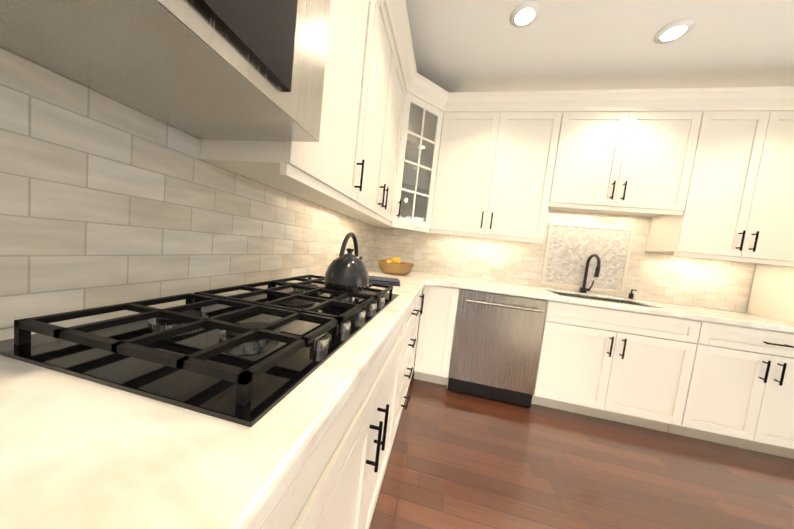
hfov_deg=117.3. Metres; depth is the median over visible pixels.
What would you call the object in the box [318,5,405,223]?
upper cabinet
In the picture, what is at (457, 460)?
floor
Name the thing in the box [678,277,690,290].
electrical outlet plate
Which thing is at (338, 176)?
upper cabinet
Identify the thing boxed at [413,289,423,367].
base cabinet
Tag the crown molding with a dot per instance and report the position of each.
(419, 86)
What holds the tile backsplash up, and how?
attached to the wall at (443, 112)
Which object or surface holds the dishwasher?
on the floor
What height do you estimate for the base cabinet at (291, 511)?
0.884 m
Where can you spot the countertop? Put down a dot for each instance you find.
(77, 453)
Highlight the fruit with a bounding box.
[385,257,404,263]
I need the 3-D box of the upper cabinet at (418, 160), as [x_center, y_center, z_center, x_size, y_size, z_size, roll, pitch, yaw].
[0.067,-0.886,2.326,0.622,1.105,0.622,7,4,11]
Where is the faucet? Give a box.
[580,254,636,298]
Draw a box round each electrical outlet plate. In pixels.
[414,249,421,259]
[490,257,503,269]
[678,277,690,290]
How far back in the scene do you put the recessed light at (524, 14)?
1.55 m
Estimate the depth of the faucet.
2.25 m
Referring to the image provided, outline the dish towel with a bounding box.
[369,276,399,285]
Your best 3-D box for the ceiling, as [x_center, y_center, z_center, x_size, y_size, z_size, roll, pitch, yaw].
[2.598,-1.257,-1.612,7.320,0.100,7.630,7,4,11]
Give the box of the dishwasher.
[447,289,547,407]
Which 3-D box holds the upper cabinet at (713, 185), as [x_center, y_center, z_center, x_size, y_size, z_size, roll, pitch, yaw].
[2.669,-0.598,1.964,0.864,1.069,0.322,7,4,11]
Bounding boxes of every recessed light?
[510,1,540,27]
[654,18,694,43]
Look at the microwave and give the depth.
0.46 m
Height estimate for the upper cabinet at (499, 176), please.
1.069 m
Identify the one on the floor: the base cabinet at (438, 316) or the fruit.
the base cabinet at (438, 316)
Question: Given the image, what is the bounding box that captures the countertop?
[0,266,793,528]
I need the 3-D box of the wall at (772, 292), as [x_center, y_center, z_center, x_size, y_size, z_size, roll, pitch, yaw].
[3.884,0.247,1.624,1.805,2.440,0.580,7,4,11]
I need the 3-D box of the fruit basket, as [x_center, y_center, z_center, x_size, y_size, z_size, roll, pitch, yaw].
[-0.015,0.029,2.210,0.344,0.105,0.344,7,4,11]
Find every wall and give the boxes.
[0,47,780,353]
[746,263,793,321]
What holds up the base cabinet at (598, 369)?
on the floor
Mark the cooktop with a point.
(252, 357)
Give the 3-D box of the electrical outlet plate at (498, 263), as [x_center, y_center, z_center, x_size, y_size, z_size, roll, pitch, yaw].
[1.029,-0.012,2.485,0.120,0.115,0.008,7,4,11]
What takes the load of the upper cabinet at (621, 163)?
attached to the wall at (443, 112)
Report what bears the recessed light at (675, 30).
in the ceiling
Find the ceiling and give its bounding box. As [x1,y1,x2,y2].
[383,0,793,100]
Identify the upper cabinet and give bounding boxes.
[200,0,383,207]
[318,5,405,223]
[357,92,443,232]
[430,112,573,242]
[558,112,705,215]
[645,111,793,262]
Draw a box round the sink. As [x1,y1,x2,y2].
[550,291,649,306]
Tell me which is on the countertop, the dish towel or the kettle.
the dish towel
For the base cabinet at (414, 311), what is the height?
0.884 m
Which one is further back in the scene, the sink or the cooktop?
the sink
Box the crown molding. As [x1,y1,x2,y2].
[384,0,793,111]
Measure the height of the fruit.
0.133 m
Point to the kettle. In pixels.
(348, 271)
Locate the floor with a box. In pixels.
[369,354,793,528]
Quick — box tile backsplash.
[0,48,754,328]
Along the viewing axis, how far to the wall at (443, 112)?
2.09 m
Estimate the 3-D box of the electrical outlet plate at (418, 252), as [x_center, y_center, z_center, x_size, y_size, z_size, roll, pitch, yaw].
[0.231,-0.109,2.643,0.075,0.115,0.008,7,4,11]
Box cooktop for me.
[0,275,398,426]
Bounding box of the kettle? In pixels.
[324,232,368,290]
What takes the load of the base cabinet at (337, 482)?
on the floor
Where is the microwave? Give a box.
[0,0,343,151]
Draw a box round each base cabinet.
[261,452,312,528]
[305,304,412,528]
[397,292,420,426]
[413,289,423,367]
[414,285,460,385]
[531,317,709,437]
[622,310,793,458]
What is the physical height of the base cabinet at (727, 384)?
0.884 m
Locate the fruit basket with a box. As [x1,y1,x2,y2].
[377,260,414,274]

